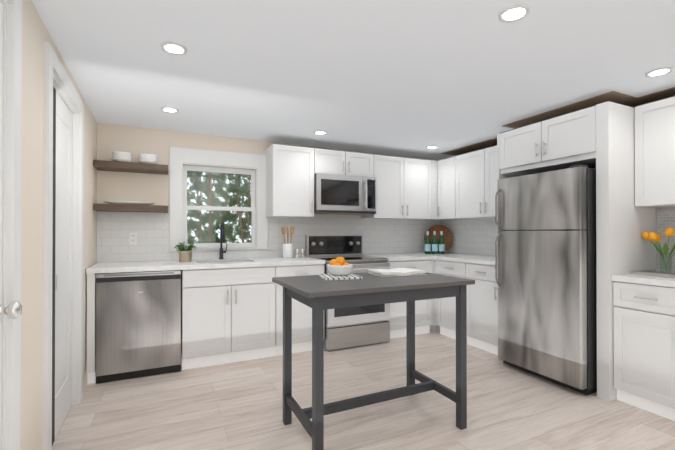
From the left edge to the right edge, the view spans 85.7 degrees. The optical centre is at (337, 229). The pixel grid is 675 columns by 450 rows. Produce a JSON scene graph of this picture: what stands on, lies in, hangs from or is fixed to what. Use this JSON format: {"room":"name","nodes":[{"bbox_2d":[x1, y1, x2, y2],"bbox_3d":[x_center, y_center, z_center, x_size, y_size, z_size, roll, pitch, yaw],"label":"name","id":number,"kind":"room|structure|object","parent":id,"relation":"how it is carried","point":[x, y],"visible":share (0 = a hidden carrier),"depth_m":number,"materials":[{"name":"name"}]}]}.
{"room":"kitchen","nodes":[
{"label":"kitchen","id":0,"kind":"room"},
{"bbox_2d":[20,0,96,449],"bbox_3d":[-1.215,0.106,1.142,0.267,2.278,5.172,0,0,-25],"label":"wall","id":1,"kind":"structure","parent":0,"point":[35,34],"depth_m":1.69,"materials":[{"name":"beige paint"}]},
{"bbox_2d":[0,1,21,449],"bbox_3d":[-1.054,0.201,0.989,0.119,2.069,0.790,0,0,-25],"label":"entry door","id":2,"kind":"structure","parent":1,"relation":"in","point":[12,310],"depth_m":1.33,"materials":[{"name":"white wood"}]},
{"bbox_2d":[0,0,83,449],"bbox_3d":[-1.426,0.153,1.591,0.224,2.189,2.410,0,0,-25],"label":"door frame","id":3,"kind":"structure","parent":1,"relation":"attached to","point":[55,75],"depth_m":1.45,"materials":[{"name":"white wood"}]},
{"bbox_2d":[52,86,72,444],"bbox_3d":[-1.731,0.208,2.228,0.062,2.069,0.780,0,0,-25],"label":"door","id":4,"kind":"structure","parent":1,"relation":"in","point":[62,266],"depth_m":2.32,"materials":[{"name":"white wood"}]},
{"bbox_2d":[97,123,439,262],"bbox_3d":[-0.439,0.122,4.425,4.475,2.278,0.158,0,0,-25],"label":"wall","id":5,"kind":"structure","parent":0,"point":[380,236],"depth_m":3.72,"materials":[{"name":"beige paint"}]},
{"bbox_2d":[93,204,167,212],"bbox_3d":[-1.956,-0.204,3.483,0.605,0.058,0.252,0,0,-25],"label":"shelf","id":6,"kind":"object","parent":5,"relation":"attached to","point":[130,208],"visible":0.86,"depth_m":3.38,"materials":[{"name":"brown wood"}]},
{"bbox_2d":[103,201,153,204],"bbox_3d":[-1.981,-0.249,3.471,0.437,0.031,0.190,0,0,-25],"label":"oval platter","id":7,"kind":"object","parent":6,"relation":"on","point":[130,202],"visible":0.81,"depth_m":3.40,"materials":[{"name":"white ceramic"}]},
{"bbox_2d":[93,160,167,174],"bbox_3d":[-1.956,-0.594,3.485,0.605,0.058,0.252,0,0,-25],"label":"shelf","id":8,"kind":"object","parent":5,"relation":"attached to","point":[115,166],"visible":0.93,"depth_m":3.41,"materials":[{"name":"brown wood"}]},
{"bbox_2d":[112,151,131,161],"bbox_3d":[-2.040,-0.676,3.445,0.164,0.103,0.164,0,0,-25],"label":"bowls","id":9,"kind":"object","parent":8,"relation":"on","point":[120,156],"visible":0.83,"depth_m":3.38,"materials":[{"name":"white ceramic"}]},
{"bbox_2d":[139,153,157,163],"bbox_3d":[-1.841,-0.675,3.539,0.164,0.103,0.164,0,0,-25],"label":"bowls","id":10,"kind":"object","parent":8,"relation":"on","point":[147,158],"visible":0.88,"depth_m":3.48,"materials":[{"name":"white ceramic"}]},
{"bbox_2d":[129,232,136,244],"bbox_3d":[-2.016,0.088,3.589,0.070,0.124,0.005,0,0,-25],"label":"outlet","id":11,"kind":"object","parent":5,"relation":"attached to","point":[132,238],"visible":1,"depth_m":3.59,"materials":[{"name":"white plastic"}]},
{"bbox_2d":[169,147,267,250],"bbox_3d":[-1.280,-0.314,3.990,1.020,1.071,0.130,0,0,-25],"label":"double-hung window","id":12,"kind":"structure","parent":5,"relation":"in","point":[216,170],"depth_m":3.95,"materials":[{"name":"white wood"}]},
{"bbox_2d":[97,211,439,262],"bbox_3d":[-0.410,0.085,4.356,4.166,0.530,0.008,0,0,-25],"label":"backsplash","id":13,"kind":"structure","parent":5,"relation":"attached to","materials":[{"name":"tile"}]},
{"bbox_2d":[266,143,313,217],"bbox_3d":[-0.533,-0.532,4.100,0.472,0.777,0.353,0,0,-25],"label":"upper cabinet","id":14,"kind":"object","parent":5,"relation":"attached to","point":[289,181],"visible":1,"depth_m":3.97,"materials":[{"name":"white wood"}]},
{"bbox_2d":[314,148,373,176],"bbox_3d":[0.030,-0.774,4.367,0.767,0.290,0.353,0,0,-25],"label":"upper cabinet","id":15,"kind":"object","parent":5,"relation":"attached to","point":[331,161],"visible":0.88,"depth_m":4.22,"materials":[{"name":"white wood"}]},
{"bbox_2d":[314,173,375,214],"bbox_3d":[0.048,-0.407,4.328,0.758,0.437,0.435,0,0,-25],"label":"over-the-range microwave","id":16,"kind":"object","parent":15,"relation":"attached to","point":[336,194],"visible":1,"depth_m":4.16,"materials":[{"name":"silver metal"}]},
{"bbox_2d":[361,154,431,219],"bbox_3d":[0.778,-0.529,4.719,0.882,0.777,0.353,0,0,-25],"label":"upper cabinet","id":17,"kind":"object","parent":5,"relation":"attached to","point":[403,188],"visible":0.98,"depth_m":4.58,"materials":[{"name":"white wood"}]},
{"bbox_2d":[422,160,455,219],"bbox_3d":[1.357,-0.527,5.011,0.406,0.777,0.320,0,0,-25],"label":"upper cabinet","id":18,"kind":"object","parent":5,"relation":"attached to","point":[434,189],"visible":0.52,"depth_m":4.80,"materials":[{"name":"white wood"}]},
{"bbox_2d":[32,0,674,159],"bbox_3d":[0.049,-1.081,1.819,5.825,0.103,5.300,0,0,-25],"label":"ceiling","id":19,"kind":"structure","parent":0,"point":[412,78],"depth_m":2.25,"materials":[{"name":"white paint"}]},
{"bbox_2d":[161,107,178,112],"bbox_3d":[-1.423,-1.018,3.091,0.136,0.010,0.136,0,0,-25],"label":"recessed light","id":20,"kind":"object","parent":19,"relation":"in","point":[170,109],"visible":0.98,"depth_m":3.08,"materials":[{"name":"white plastic"}]},
{"bbox_2d":[161,41,186,54],"bbox_3d":[-0.923,-1.023,2.056,0.136,0.010,0.136,0,0,-25],"label":"recessed light","id":21,"kind":"object","parent":19,"relation":"in","point":[174,48],"visible":1,"depth_m":2.06,"materials":[{"name":"white plastic"}]},
{"bbox_2d":[314,130,326,134],"bbox_3d":[-0.178,-1.014,3.802,0.136,0.010,0.136,0,0,-25],"label":"recessed light","id":22,"kind":"object","parent":19,"relation":"in","point":[320,132],"visible":0.98,"depth_m":3.80,"materials":[{"name":"white plastic"}]},
{"bbox_2d":[426,145,436,148],"bbox_3d":[1.152,-1.011,4.452,0.136,0.010,0.136,0,0,-25],"label":"recessed light","id":23,"kind":"object","parent":19,"relation":"in","point":[431,147],"visible":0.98,"depth_m":4.45,"materials":[{"name":"white plastic"}]},
{"bbox_2d":[498,4,529,22],"bbox_3d":[0.837,-1.025,1.726,0.136,0.010,0.136,0,0,-25],"label":"recessed light","id":24,"kind":"object","parent":19,"relation":"in","point":[513,13],"visible":0.96,"depth_m":1.72,"materials":[{"name":"white plastic"}]},
{"bbox_2d":[645,67,672,76],"bbox_3d":[2.085,-1.022,2.360,0.136,0.010,0.136,0,0,-25],"label":"recessed light","id":25,"kind":"object","parent":19,"relation":"in","point":[661,71],"visible":0.98,"depth_m":2.35,"materials":[{"name":"white plastic"}]},
{"bbox_2d":[52,329,674,449],"bbox_3d":[0.049,1.300,1.806,5.825,0.103,5.300,0,0,-25],"label":"floor","id":26,"kind":"structure","parent":0,"point":[238,405],"depth_m":2.51,"materials":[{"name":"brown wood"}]},
{"bbox_2d":[86,273,97,383],"bbox_3d":[-2.117,0.804,3.205,0.055,0.898,0.616,0,0,-25],"label":"cabinet end panel","id":27,"kind":"object","parent":26,"relation":"on","point":[91,320],"visible":0.48,"depth_m":2.93,"materials":[{"name":"white wood"}]},
{"bbox_2d":[95,270,180,383],"bbox_3d":[-1.796,0.805,3.346,0.637,0.894,0.604,0,0,-25],"label":"dishwasher","id":28,"kind":"object","parent":26,"relation":"on","point":[138,324],"visible":0.98,"depth_m":3.07,"materials":[{"name":"grey metal"}]},
{"bbox_2d":[181,266,274,369],"bbox_3d":[-1.115,0.807,3.661,0.844,0.898,0.649,0,0,-25],"label":"base cabinet","id":29,"kind":"object","parent":26,"relation":"on","point":[227,315],"visible":1,"depth_m":3.39,"materials":[{"name":"white wood"}]},
{"bbox_2d":[86,257,324,273],"bbox_3d":[-1.199,0.426,3.628,2.076,0.222,0.628,0,0,-25],"label":"countertop","id":30,"kind":"structure","parent":29,"relation":"on","point":[118,267],"depth_m":3.38,"materials":[{"name":"stone"}]},
{"bbox_2d":[174,241,195,261],"bbox_3d":[-1.492,0.212,3.572,0.211,0.203,0.179,0,0,-25],"label":"potted plant","id":31,"kind":"object","parent":30,"relation":"on","point":[185,253],"visible":1,"depth_m":3.53,"materials":[{"name":"beige"}]},
{"bbox_2d":[219,221,226,258],"bbox_3d":[-1.194,0.111,3.835,0.091,0.408,0.213,0,0,-25],"label":"gooseneck faucet","id":32,"kind":"object","parent":30,"relation":"on","point":[222,240],"visible":1,"depth_m":3.88,"materials":[{"name":"black metal"}]},
{"bbox_2d":[281,227,293,257],"bbox_3d":[-0.562,0.141,4.072,0.150,0.352,0.142,0,0,-25],"label":"utensil crock","id":33,"kind":"object","parent":30,"relation":"on","point":[287,250],"visible":1,"depth_m":4.03,"materials":[{"name":"white ceramic"}]},
{"bbox_2d":[295,248,298,257],"bbox_3d":[-0.453,0.262,4.085,0.044,0.109,0.044,0,0,-25],"label":"salt shaker","id":34,"kind":"object","parent":30,"relation":"on","point":[296,252],"visible":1,"depth_m":4.07,"materials":[{"name":"white ceramic"}]},
{"bbox_2d":[301,248,304,257],"bbox_3d":[-0.394,0.262,4.113,0.044,0.109,0.044,0,0,-25],"label":"pepper shaker","id":35,"kind":"object","parent":30,"relation":"on","point":[302,253],"visible":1,"depth_m":4.09,"materials":[{"name":"white ceramic"}]},
{"bbox_2d":[274,264,323,355],"bbox_3d":[-0.494,0.808,3.954,0.522,0.898,0.649,0,0,-25],"label":"base cabinet","id":36,"kind":"object","parent":26,"relation":"on","point":[301,327],"visible":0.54,"depth_m":3.68,"materials":[{"name":"white wood"}]},
{"bbox_2d":[305,235,389,350],"bbox_3d":[0.115,0.658,4.181,0.754,1.196,0.745,0,0,-25],"label":"range","id":37,"kind":"object","parent":26,"relation":"on","point":[348,327],"visible":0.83,"depth_m":3.97,"materials":[{"name":"silver metal"}]},
{"bbox_2d":[272,272,474,449],"bbox_3d":[0.218,0.784,2.365,1.135,0.930,0.680,0,0,-25],"label":"table","id":38,"kind":"object","parent":26,"relation":"on","point":[318,294],"visible":0.85,"depth_m":2.24,"materials":[{"name":"grey wood"}]},
{"bbox_2d":[319,273,361,279],"bbox_3d":[0.016,0.312,2.426,0.241,0.013,0.241,0,0,-13],"label":"striped towel","id":39,"kind":"object","parent":38,"relation":"on","point":[350,276],"visible":0.81,"depth_m":2.34,"materials":[{"name":"white fabric"}]},
{"bbox_2d":[327,264,352,275],"bbox_3d":[0.016,0.269,2.449,0.176,0.071,0.176,0,0,-25],"label":"fruit bowl","id":40,"kind":"object","parent":39,"relation":"on","point":[339,270],"visible":0.98,"depth_m":2.38,"materials":[{"name":"white ceramic"}]},
{"bbox_2d":[329,257,348,265],"bbox_3d":[0.013,0.234,2.458,0.132,0.109,0.124,0,0,-25],"label":"oranges","id":41,"kind":"object","parent":40,"relation":"in","point":[338,261],"visible":0.42,"depth_m":2.43,"materials":[{"name":"orange food"}]},
{"bbox_2d":[368,268,426,276],"bbox_3d":[0.427,0.305,2.632,0.350,0.029,0.250,0,0,-17],"label":"open book","id":42,"kind":"object","parent":38,"relation":"on","point":[396,272],"visible":1,"depth_m":2.55,"materials":[{"name":"white paper"}]},
{"bbox_2d":[387,260,431,338],"bbox_3d":[0.731,0.811,4.533,0.642,0.898,0.649,0,0,-25],"label":"base cabinet","id":43,"kind":"object","parent":26,"relation":"on","point":[423,316],"visible":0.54,"depth_m":4.30,"materials":[{"name":"white wood"}]},
{"bbox_2d":[430,259,439,330],"bbox_3d":[1.321,0.812,4.809,0.654,0.898,0.654,0,0,-25],"label":"base cabinet","id":44,"kind":"object","parent":26,"relation":"on","point":[434,326],"visible":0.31,"depth_m":4.41,"materials":[{"name":"white wood"}]},
{"bbox_2d":[365,252,494,265],"bbox_3d":[1.224,0.338,4.255,1.293,0.040,1.566,0,0,-25],"label":"countertop","id":45,"kind":"structure","parent":44,"relation":"on","point":[476,259],"depth_m":4.31,"materials":[{"name":"stone"}]},
{"bbox_2d":[425,231,430,253],"bbox_3d":[1.196,0.170,4.828,0.079,0.301,0.079,0,0,-25],"label":"water bottle","id":46,"kind":"object","parent":45,"relation":"on","point":[427,245],"visible":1,"depth_m":4.80,"materials":[{"name":"green glass"}]},
{"bbox_2d":[432,231,437,253],"bbox_3d":[1.288,0.170,4.826,0.079,0.301,0.079,0,0,-25],"label":"water bottle","id":47,"kind":"object","parent":45,"relation":"on","point":[434,245],"visible":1,"depth_m":4.80,"materials":[{"name":"green glass"}]},
{"bbox_2d":[424,225,452,252],"bbox_3d":[1.387,0.124,4.998,0.380,0.389,0.077,0,0,20],"label":"round cutting board","id":48,"kind":"object","parent":45,"relation":"on","point":[448,236],"visible":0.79,"depth_m":4.98,"materials":[{"name":"brown wood"}]},
{"bbox_2d":[438,231,444,253],"bbox_3d":[1.380,0.170,4.823,0.079,0.301,0.079,0,0,-25],"label":"water bottle","id":49,"kind":"object","parent":45,"relation":"on","point":[441,244],"visible":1,"depth_m":4.80,"materials":[{"name":"green glass"}]},
{"bbox_2d":[437,260,468,343],"bbox_3d":[1.562,0.810,4.305,0.649,0.898,0.457,0,0,-25],"label":"base cabinet","id":50,"kind":"object","parent":26,"relation":"on","point":[446,315],"visible":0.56,"depth_m":4.22,"materials":[{"name":"white wood"}]},
{"bbox_2d":[466,263,497,354],"bbox_3d":[1.758,0.808,3.890,0.649,0.898,0.455,0,0,-25],"label":"base cabinet","id":51,"kind":"object","parent":26,"relation":"on","point":[482,312],"visible":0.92,"depth_m":3.77,"materials":[{"name":"white wood"}]},
{"bbox_2d":[495,164,596,394],"bbox_3d":[1.965,0.385,3.186,0.825,1.740,0.761,0,0,-25],"label":"refrigerator","id":52,"kind":"object","parent":26,"relation":"on","point":[547,295],"visible":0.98,"depth_m":2.91,"materials":[{"name":"grey metal"}]},
{"bbox_2d":[497,91,655,401],"bbox_3d":[2.048,0.116,3.230,0.687,2.275,0.988,0,0,-25],"label":"surround","id":53,"kind":"object","parent":26,"relation":"on","point":[597,133],"visible":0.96,"depth_m":2.77,"materials":[{"name":"white wood"}]},
{"bbox_2d":[613,281,674,420],"bbox_3d":[2.370,0.812,2.595,0.649,0.878,0.424,0,0,-25],"label":"base cabinet","id":54,"kind":"object","parent":26,"relation":"on","point":[644,341],"visible":1,"depth_m":2.49,"materials":[{"name":"white wood"}]},
{"bbox_3d":[2.590,0.809,2.128,0.649,0.878,0.602,0,0,-25],"label":"base cabinet","id":55,"kind":"object","parent":26,"relation":"on","visible":0},
{"bbox_2d":[611,274,674,287],"bbox_3d":[2.504,0.350,2.325,0.628,0.039,1.030,0,0,-25],"label":"countertop","id":56,"kind":"structure","parent":55,"relation":"on","point":[652,280],"depth_m":2.50,"materials":[{"name":"stone"}]},
{"bbox_2d":[631,269,674,277],"bbox_3d":[2.435,0.319,2.596,0.340,0.023,0.420,0,0,-25],"label":"serving tray","id":57,"kind":"object","parent":56,"relation":"on","point":[656,272],"visible":1,"depth_m":2.68,"materials":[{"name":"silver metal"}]},
{"bbox_2d":[642,227,674,272],"bbox_3d":[2.446,0.152,2.702,0.248,0.340,0.285,0,0,-25],"label":"glass vase","id":58,"kind":"object","parent":57,"relation":"on","point":[656,237],"visible":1,"depth_m":2.69,"materials":[{"name":"green"}]},
{"bbox_2d":[444,156,674,209],"bbox_3d":[2.647,0.115,2.957,0.150,2.278,5.150,0,0,-25],"label":"wall","id":59,"kind":"structure","parent":0,"point":[662,208],"depth_m":2.89,"materials":[{"name":"beige paint"}]},
{"bbox_2d":[437,149,471,218],"bbox_3d":[1.524,-0.577,4.728,0.357,0.873,0.325,0,0,-25],"label":"upper cabinet","id":60,"kind":"object","parent":59,"relation":"attached to","point":[446,207],"visible":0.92,"depth_m":4.67,"materials":[{"name":"white wood"}]},
{"bbox_2d":[455,138,496,218],"bbox_3d":[1.790,-0.580,4.166,0.357,0.873,0.918,0,0,-25],"label":"upper cabinet","id":61,"kind":"object","parent":59,"relation":"attached to","point":[475,180],"visible":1,"depth_m":4.23,"materials":[{"name":"white wood"}]},
{"bbox_2d":[440,209,674,270],"bbox_3d":[2.244,0.110,3.624,0.008,0.534,3.600,0,0,-25],"label":"backsplash","id":62,"kind":"structure","parent":59,"relation":"attached to","point":[476,236],"depth_m":4.51,"materials":[{"name":"tile"}]},
{"bbox_2d":[453,234,456,243],"bbox_3d":[1.603,0.126,4.964,0.005,0.124,0.070,0,0,-25],"label":"outlet","id":63,"kind":"object","parent":62,"relation":"attached to","point":[454,238],"visible":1,"depth_m":4.95,"materials":[{"name":"white plastic"}]},
{"bbox_2d":[634,87,674,207],"bbox_3d":[2.523,-0.602,2.616,0.357,0.846,0.532,0,0,-25],"label":"upper cabinet","id":64,"kind":"object","parent":59,"relation":"attached to","point":[655,152],"visible":1,"depth_m":2.68,"materials":[{"name":"white wood"}]},
{"label":"outside","id":65,"kind":"structure","parent":0,"visible":0},
{"bbox_2d":[187,171,250,242],"bbox_3d":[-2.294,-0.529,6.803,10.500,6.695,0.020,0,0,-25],"label":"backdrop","id":66,"kind":"structure","parent":65,"point":[241,193],"depth_m":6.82,"materials":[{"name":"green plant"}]}
]}

